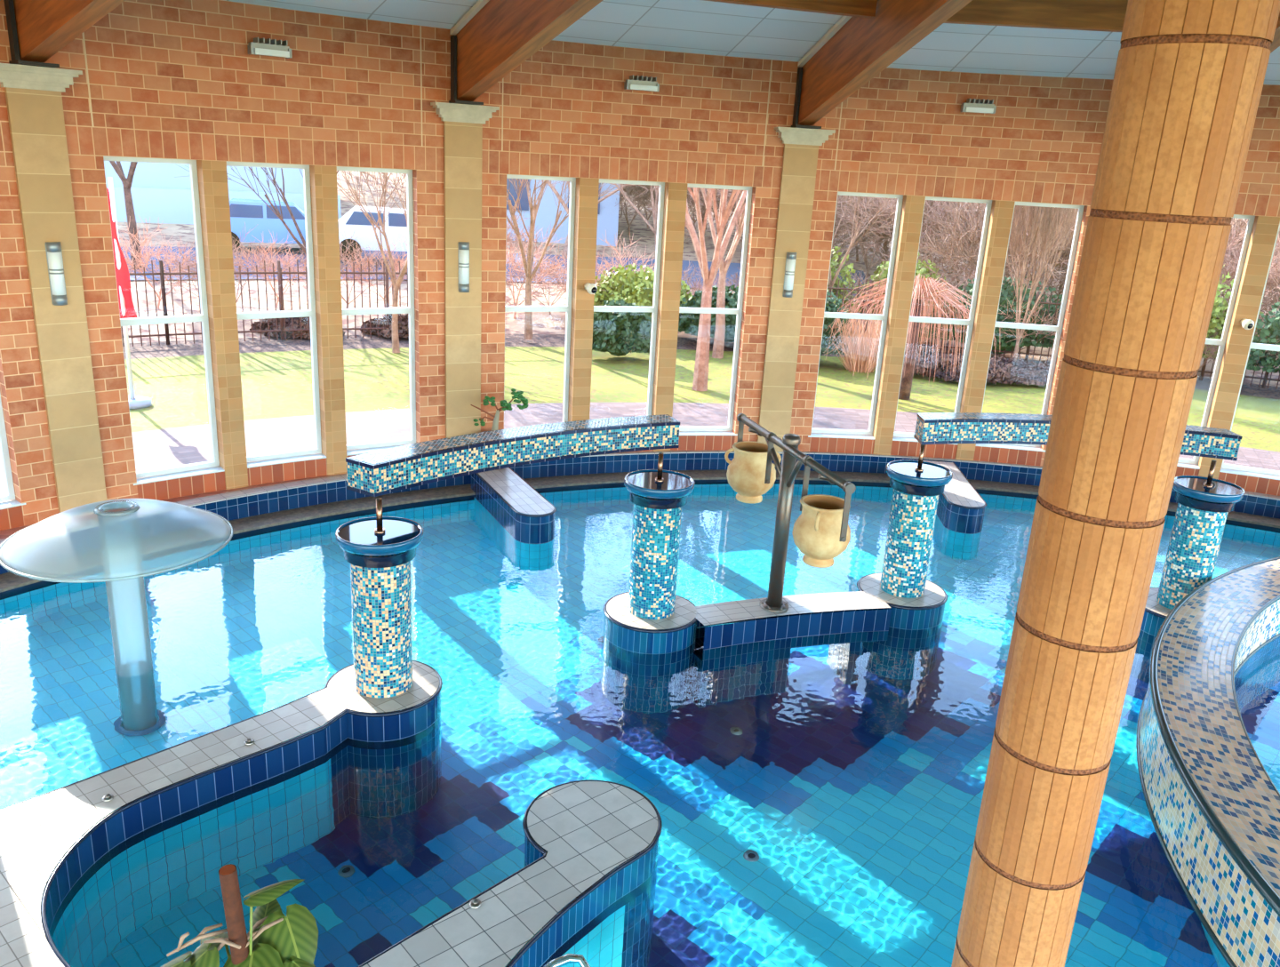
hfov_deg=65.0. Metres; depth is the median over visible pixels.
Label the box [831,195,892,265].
bare tree
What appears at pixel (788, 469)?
stand
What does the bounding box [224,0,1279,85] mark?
ceiling
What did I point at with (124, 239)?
dry bush
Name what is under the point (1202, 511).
column
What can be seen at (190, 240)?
dry bush
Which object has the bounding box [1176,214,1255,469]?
window
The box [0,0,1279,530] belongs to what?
wall
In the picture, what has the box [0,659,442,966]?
divider
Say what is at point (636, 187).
bush
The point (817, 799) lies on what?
pool water
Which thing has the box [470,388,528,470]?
jade plant
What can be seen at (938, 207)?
bush
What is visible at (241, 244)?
dry bush
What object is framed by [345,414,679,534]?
trough
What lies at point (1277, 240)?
bush
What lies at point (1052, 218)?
bare tree
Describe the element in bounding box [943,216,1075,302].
bush
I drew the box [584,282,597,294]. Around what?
security camera
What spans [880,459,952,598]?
column
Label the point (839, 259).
bare tree
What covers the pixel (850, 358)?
ornamental grass
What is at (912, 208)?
trim
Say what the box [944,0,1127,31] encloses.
timber purlin
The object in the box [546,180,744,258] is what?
bare tree
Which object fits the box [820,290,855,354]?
shrub
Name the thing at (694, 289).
dry bush
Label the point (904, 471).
bowl
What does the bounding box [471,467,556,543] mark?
tiled ledge
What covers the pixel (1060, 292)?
bush
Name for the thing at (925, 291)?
weeping tree
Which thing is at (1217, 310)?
shrub
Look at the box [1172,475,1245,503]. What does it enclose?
bowl
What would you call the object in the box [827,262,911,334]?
dry bush
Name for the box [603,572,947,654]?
divider
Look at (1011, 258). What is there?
bush
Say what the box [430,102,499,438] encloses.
stone pilaster
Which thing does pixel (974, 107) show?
light
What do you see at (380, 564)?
column
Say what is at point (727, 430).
window
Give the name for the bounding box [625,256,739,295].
dry bush
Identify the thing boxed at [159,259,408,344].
picket fence
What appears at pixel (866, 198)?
bush
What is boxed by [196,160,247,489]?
window mullion
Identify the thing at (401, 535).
bowl
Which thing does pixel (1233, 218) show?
bare tree
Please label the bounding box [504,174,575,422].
window
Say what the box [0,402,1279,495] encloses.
paving
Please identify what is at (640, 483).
bowl
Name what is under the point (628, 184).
bush
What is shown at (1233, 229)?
bush
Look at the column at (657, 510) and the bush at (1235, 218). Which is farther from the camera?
the bush at (1235, 218)
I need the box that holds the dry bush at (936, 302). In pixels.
[909,302,965,350]
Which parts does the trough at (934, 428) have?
trim, trim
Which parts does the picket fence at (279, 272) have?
post, rail, post, rail, post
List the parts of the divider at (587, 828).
deck button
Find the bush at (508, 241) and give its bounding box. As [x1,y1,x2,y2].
[505,208,567,295]
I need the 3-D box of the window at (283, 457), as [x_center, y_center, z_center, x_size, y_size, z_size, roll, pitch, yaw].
[-4.240,-1.926,11.711,1.048,3.457,0.247,-10,22,-36]
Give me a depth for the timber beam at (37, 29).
8.80 m
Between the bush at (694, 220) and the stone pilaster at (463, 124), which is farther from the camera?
the bush at (694, 220)
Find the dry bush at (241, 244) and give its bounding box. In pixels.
[155,223,301,302]
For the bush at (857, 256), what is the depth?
36.00 m
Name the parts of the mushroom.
stem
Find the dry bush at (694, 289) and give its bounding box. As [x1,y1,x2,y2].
[680,268,735,295]
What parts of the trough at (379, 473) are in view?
trim, trim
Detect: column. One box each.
[335,516,423,698]
[624,469,694,619]
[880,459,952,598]
[1156,475,1245,609]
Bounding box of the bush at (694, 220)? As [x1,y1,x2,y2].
[635,185,738,228]
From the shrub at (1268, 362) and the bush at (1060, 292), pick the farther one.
the bush at (1060, 292)
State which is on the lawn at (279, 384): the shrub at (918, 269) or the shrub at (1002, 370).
the shrub at (1002, 370)
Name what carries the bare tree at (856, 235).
on the mulch bed
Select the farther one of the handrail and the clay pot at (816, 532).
the clay pot at (816, 532)
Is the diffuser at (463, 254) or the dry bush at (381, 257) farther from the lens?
the dry bush at (381, 257)
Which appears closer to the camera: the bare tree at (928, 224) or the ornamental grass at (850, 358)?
the ornamental grass at (850, 358)
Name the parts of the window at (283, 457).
sill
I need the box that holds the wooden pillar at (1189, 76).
[951,0,1279,966]
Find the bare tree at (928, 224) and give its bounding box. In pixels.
[833,195,1020,263]
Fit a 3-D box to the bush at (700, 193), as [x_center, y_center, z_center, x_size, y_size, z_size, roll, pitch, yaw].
[3.285,-9.979,35.177,6.013,4.121,6.577,5,18,6]
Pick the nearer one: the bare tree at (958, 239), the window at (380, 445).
the window at (380, 445)
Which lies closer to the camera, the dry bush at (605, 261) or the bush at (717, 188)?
the dry bush at (605, 261)
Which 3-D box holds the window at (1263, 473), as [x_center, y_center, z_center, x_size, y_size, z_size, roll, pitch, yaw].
[8.698,-1.762,13.488,1.048,3.457,0.247,10,19,20]
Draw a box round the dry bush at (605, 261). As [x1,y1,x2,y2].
[541,231,684,316]
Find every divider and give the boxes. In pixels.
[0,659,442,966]
[357,779,662,966]
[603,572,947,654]
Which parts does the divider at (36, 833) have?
deck button, deck button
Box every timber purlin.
[704,0,877,18]
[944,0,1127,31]
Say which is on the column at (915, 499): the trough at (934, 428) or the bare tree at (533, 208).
the trough at (934, 428)
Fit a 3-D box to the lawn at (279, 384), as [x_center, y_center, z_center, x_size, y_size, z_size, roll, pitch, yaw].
[2.032,1.071,10.225,43.998,0.010,26.999,0,18,-11]
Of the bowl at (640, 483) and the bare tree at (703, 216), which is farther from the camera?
the bare tree at (703, 216)
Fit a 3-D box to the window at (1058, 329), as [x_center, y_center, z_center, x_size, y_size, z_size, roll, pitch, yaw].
[5.494,-2.187,14.254,1.048,3.457,0.247,5,18,7]
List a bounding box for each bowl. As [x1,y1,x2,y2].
[335,516,423,556]
[624,469,694,498]
[885,459,952,486]
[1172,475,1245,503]
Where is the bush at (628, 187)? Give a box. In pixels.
[618,186,638,216]
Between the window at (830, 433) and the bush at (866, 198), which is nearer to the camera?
the window at (830, 433)
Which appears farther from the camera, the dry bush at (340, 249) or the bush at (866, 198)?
the bush at (866, 198)
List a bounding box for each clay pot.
[724,440,781,503]
[792,494,850,567]
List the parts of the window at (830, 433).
sill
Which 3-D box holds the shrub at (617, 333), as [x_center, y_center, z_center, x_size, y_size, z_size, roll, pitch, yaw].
[-0.476,-3.303,21.315,1.761,1.216,1.398,2,18,-3]
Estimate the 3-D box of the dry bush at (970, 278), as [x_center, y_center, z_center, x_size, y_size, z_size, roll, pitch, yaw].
[7.775,-4.385,24.335,3.736,2.309,3.212,2,18,-4]
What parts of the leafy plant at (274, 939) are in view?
dry stem, dry stem, dry stem, dry stem, dry stem, stem, stem, dry stem, dry stem, dry stem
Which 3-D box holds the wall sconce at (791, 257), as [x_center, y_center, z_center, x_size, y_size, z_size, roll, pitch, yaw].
[2.071,-2.875,13.848,0.140,0.610,0.079,1,18,-8]
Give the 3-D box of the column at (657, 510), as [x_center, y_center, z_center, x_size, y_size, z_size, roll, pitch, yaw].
[0.142,0.576,9.295,0.640,1.287,0.640,3,18,0]
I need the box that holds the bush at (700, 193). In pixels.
[648,188,745,248]
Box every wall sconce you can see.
[44,241,67,305]
[458,241,469,292]
[782,252,796,297]
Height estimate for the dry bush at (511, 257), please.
2.337 m
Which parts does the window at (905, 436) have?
sill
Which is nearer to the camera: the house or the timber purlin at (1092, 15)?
the timber purlin at (1092, 15)
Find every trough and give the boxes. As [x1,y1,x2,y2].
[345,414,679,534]
[913,412,1242,487]
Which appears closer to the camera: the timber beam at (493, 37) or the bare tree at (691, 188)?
the timber beam at (493, 37)
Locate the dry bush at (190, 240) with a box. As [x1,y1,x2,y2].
[139,240,249,301]
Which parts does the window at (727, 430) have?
sill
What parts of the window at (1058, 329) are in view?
sill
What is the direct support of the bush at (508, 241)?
on the hillside
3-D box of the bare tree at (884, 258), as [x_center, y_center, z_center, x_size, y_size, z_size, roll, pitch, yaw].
[8.496,-10.860,34.270,6.015,7.007,9.263,5,18,4]
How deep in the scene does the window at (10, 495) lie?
10.26 m
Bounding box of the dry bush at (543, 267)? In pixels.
[505,243,599,314]
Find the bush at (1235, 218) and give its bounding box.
[1056,217,1276,278]
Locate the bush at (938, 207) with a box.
[868,200,1073,283]
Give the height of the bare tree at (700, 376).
7.734 m
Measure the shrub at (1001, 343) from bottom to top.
1.882 m
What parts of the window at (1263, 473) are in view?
sill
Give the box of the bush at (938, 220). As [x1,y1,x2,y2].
[917,219,1032,285]
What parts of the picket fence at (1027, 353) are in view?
post, post, rail, rail, post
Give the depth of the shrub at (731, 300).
23.12 m
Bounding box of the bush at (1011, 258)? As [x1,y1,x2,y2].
[1004,205,1235,299]
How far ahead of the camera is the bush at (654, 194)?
37.56 m
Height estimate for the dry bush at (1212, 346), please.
1.418 m
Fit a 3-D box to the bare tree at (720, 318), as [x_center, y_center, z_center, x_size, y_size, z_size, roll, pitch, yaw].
[1.693,-6.277,21.578,4.374,7.175,3.786,-4,19,-22]
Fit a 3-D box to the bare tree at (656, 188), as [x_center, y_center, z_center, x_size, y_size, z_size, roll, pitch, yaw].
[-0.070,-10.164,31.887,9.070,6.620,7.282,11,19,24]
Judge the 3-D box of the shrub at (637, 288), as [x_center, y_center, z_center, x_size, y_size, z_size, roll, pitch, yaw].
[-0.147,-4.442,23.975,3.216,1.574,2.019,4,18,3]
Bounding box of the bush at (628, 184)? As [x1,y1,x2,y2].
[620,184,652,220]
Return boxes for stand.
[736,413,855,612]
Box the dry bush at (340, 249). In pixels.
[280,228,407,308]
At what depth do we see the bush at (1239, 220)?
24.72 m
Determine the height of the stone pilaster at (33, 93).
4.480 m
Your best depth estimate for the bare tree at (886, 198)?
28.90 m
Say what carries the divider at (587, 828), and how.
on the floor
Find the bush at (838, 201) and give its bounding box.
[834,200,879,254]
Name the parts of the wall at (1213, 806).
trim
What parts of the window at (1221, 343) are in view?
sill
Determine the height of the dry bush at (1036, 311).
2.011 m
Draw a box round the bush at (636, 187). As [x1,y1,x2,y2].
[604,184,719,235]
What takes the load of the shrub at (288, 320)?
on the mulch bed
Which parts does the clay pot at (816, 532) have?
handle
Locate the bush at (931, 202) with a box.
[880,201,1069,284]
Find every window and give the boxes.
[0,393,26,509]
[103,155,224,485]
[226,160,326,468]
[336,166,415,455]
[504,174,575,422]
[593,178,664,415]
[673,183,752,435]
[808,191,903,439]
[892,196,991,444]
[976,201,1084,451]
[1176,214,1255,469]
[1219,222,1279,479]
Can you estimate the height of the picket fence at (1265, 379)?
1.663 m
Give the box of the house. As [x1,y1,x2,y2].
[506,178,619,246]
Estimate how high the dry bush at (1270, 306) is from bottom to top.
1.819 m
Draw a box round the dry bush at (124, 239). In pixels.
[120,239,151,294]
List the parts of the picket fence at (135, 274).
rail, rail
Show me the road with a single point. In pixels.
(733, 268)
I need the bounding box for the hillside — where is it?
[117,170,1279,386]
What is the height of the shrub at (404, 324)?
0.558 m
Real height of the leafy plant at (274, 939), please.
0.677 m
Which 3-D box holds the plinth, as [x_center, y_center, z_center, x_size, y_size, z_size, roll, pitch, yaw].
[5.493,1.936,10.512,0.908,1.460,0.908,3,18,0]
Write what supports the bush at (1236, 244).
on the hillside
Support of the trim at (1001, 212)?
attached to the wall at (169, 79)
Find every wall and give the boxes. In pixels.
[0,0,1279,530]
[106,186,341,223]
[1136,556,1279,966]
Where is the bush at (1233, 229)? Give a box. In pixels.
[1049,220,1271,318]
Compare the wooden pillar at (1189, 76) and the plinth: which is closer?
the wooden pillar at (1189, 76)
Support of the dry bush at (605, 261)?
on the hillside
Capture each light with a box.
[247,37,292,58]
[624,74,659,92]
[960,98,996,113]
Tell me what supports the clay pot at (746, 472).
hanging from the stand
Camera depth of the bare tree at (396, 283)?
20.15 m
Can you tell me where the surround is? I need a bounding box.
[0,450,1279,595]
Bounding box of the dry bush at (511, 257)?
[505,224,567,319]
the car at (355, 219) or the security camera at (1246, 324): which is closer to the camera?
the security camera at (1246, 324)
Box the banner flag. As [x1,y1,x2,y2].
[106,177,151,408]
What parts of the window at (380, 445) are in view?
sill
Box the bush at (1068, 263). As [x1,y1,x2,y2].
[1039,263,1068,293]
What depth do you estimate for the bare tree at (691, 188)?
30.27 m
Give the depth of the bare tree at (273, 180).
23.23 m
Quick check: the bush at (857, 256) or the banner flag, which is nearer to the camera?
the banner flag
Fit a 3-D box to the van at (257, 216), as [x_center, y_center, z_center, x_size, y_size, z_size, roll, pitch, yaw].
[-10.922,-7.730,30.260,4.450,1.500,1.800,-3,19,-19]
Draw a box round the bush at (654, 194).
[618,184,719,219]
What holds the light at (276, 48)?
attached to the wall at (169, 79)
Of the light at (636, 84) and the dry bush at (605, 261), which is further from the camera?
the dry bush at (605, 261)
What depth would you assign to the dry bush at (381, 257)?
24.44 m
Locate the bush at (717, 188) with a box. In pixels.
[687,188,871,218]
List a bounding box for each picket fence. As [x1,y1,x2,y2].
[120,260,166,347]
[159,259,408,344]
[827,279,1061,364]
[1197,309,1279,389]
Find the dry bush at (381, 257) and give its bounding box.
[340,233,407,299]
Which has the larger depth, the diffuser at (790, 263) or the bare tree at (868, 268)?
the bare tree at (868, 268)
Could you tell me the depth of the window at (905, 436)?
14.38 m
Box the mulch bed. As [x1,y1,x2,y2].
[123,334,1279,399]
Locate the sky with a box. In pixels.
[104,160,303,193]
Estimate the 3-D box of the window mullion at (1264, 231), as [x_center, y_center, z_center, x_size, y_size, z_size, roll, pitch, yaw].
[8.129,-1.734,13.747,0.260,3.729,0.295,9,19,18]
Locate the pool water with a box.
[0,481,1279,966]
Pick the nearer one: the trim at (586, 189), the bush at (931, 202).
the trim at (586, 189)
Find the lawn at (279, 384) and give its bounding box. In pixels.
[124,346,1279,452]
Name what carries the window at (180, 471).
in the wall at (169, 79)
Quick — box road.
[120,246,864,295]
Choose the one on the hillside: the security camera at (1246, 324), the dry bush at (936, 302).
the dry bush at (936, 302)
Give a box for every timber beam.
[3,0,125,67]
[448,0,602,104]
[791,0,972,128]
[1269,11,1279,53]
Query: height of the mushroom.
2.490 m
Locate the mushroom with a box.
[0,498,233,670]
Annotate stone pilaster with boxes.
[0,63,108,519]
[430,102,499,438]
[756,127,835,454]
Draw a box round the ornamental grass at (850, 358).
[823,312,908,373]
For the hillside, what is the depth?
26.34 m
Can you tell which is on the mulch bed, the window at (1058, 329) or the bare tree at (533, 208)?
the bare tree at (533, 208)
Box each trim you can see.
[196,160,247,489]
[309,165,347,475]
[568,177,599,421]
[651,182,687,451]
[872,194,925,455]
[955,200,1015,460]
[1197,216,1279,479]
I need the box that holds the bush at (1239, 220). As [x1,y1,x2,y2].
[1226,217,1279,263]
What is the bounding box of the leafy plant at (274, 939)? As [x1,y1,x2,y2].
[160,864,318,966]
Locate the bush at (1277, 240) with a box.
[1219,233,1279,340]
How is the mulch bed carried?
on the lawn at (279, 384)
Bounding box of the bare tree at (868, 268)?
[832,195,981,282]
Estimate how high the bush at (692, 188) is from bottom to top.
2.990 m
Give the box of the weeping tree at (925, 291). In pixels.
[825,272,995,399]
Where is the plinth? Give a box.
[1140,587,1171,636]
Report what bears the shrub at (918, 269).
on the hillside
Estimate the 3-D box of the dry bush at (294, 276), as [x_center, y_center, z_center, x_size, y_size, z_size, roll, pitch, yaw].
[-8.497,-5.077,23.731,2.778,1.842,3.227,9,19,18]
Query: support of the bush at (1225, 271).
on the hillside
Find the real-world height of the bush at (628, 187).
2.325 m
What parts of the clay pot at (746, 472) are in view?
handle, handle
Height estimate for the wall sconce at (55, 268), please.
0.610 m
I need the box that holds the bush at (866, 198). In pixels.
[845,198,950,271]
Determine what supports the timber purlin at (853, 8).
attached to the timber beam at (493, 37)
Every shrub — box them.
[249,316,345,338]
[360,313,408,337]
[592,298,651,356]
[593,263,696,327]
[678,284,739,342]
[736,246,858,311]
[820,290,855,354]
[854,251,948,329]
[902,352,1049,385]
[919,276,1063,354]
[1201,264,1264,359]
[1246,297,1279,373]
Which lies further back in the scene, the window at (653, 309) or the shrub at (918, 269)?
the shrub at (918, 269)
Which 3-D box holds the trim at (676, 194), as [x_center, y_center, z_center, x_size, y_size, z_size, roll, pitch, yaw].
[0.369,-2.236,13.952,0.260,3.729,0.295,-2,18,-15]
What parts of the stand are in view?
post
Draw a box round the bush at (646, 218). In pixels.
[618,184,658,228]
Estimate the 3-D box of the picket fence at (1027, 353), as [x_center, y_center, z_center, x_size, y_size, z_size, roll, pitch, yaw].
[6.628,-3.874,23.643,7.620,1.670,0.382,5,18,6]
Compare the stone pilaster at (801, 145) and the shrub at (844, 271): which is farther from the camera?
the shrub at (844, 271)
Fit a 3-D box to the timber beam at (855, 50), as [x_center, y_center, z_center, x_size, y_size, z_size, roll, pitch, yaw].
[2.935,-4.444,7.705,0.340,2.988,10.980,1,18,-8]
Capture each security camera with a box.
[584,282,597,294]
[1240,318,1254,329]
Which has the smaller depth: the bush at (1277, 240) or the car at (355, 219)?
the bush at (1277, 240)
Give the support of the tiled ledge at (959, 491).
attached to the surround
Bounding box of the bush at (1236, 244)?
[1209,244,1279,351]
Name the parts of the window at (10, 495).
frame, sill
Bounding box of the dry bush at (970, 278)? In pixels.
[910,252,1009,348]
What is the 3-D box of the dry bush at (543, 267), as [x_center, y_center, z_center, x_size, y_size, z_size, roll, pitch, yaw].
[-2.321,-5.101,25.220,2.889,1.785,2.484,3,18,-1]
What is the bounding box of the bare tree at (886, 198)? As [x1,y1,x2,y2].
[836,195,1059,293]
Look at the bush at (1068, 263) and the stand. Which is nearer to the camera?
the stand
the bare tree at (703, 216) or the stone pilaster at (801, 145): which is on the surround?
the stone pilaster at (801, 145)
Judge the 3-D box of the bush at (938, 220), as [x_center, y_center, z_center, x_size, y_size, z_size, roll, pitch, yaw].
[10.178,-6.831,30.184,4.440,2.586,4.238,3,18,-2]
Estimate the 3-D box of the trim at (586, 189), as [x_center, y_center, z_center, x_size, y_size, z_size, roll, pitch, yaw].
[-0.798,-2.188,13.592,0.260,3.729,0.295,-3,19,-20]
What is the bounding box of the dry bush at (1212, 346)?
[1197,323,1221,371]
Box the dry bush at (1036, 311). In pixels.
[994,278,1062,365]
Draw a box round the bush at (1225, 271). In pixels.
[1217,231,1279,356]
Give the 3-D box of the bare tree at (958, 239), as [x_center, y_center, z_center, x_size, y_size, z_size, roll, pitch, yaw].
[9.217,-5.773,25.603,6.951,4.048,6.634,-1,18,-12]
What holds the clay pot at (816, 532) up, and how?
hanging from the stand
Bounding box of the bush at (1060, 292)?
[932,203,1066,310]
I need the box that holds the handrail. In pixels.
[544,953,590,966]
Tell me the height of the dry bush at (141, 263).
2.105 m
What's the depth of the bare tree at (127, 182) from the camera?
25.58 m
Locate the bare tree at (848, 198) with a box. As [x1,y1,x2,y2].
[832,198,943,264]
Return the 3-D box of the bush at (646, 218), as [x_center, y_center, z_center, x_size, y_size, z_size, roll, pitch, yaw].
[-0.122,-11.805,39.838,4.829,3.310,5.282,-5,20,-25]
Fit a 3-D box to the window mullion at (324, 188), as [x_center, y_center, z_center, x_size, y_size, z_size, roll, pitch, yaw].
[-3.762,-1.884,12.114,0.260,3.729,0.295,-9,21,-33]
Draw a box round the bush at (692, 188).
[687,188,742,235]
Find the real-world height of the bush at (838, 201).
3.709 m
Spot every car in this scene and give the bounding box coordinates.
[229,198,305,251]
[338,205,407,262]
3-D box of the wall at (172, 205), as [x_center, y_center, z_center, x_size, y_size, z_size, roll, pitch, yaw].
[-15.535,-8.913,33.030,11.000,1.500,0.400,-5,19,-24]
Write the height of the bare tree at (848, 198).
3.834 m
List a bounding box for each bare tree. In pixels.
[109,160,142,269]
[177,165,339,254]
[301,168,407,352]
[506,178,631,339]
[533,180,719,254]
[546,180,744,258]
[684,187,746,391]
[690,187,880,243]
[699,187,746,358]
[701,200,706,229]
[827,194,897,303]
[832,195,981,282]
[832,198,943,264]
[833,195,1020,263]
[880,220,894,263]
[914,200,1077,291]
[1006,205,1078,360]
[1225,217,1279,259]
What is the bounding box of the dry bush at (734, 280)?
[712,266,847,293]
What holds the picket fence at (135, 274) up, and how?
on the mulch bed
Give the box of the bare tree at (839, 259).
[832,197,891,270]
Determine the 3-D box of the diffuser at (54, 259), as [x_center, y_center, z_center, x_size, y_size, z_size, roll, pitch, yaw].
[-5.761,-2.078,9.937,0.062,0.420,0.124,19,23,40]
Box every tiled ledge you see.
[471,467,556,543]
[922,460,986,533]
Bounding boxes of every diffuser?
[47,251,65,295]
[458,249,469,284]
[784,258,795,290]
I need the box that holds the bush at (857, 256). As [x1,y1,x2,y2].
[853,203,925,261]
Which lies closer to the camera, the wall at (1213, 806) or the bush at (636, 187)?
the wall at (1213, 806)
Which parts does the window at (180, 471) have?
sill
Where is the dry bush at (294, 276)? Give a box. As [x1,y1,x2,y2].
[232,230,308,307]
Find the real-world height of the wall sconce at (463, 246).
0.610 m
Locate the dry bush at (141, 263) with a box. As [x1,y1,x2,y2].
[117,214,236,309]
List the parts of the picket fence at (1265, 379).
post, rail, post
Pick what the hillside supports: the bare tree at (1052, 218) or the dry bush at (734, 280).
the dry bush at (734, 280)
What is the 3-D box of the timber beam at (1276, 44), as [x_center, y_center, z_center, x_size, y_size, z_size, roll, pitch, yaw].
[5.544,-4.275,7.636,0.340,2.988,10.980,7,18,11]
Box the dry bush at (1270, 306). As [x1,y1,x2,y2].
[1205,305,1279,365]

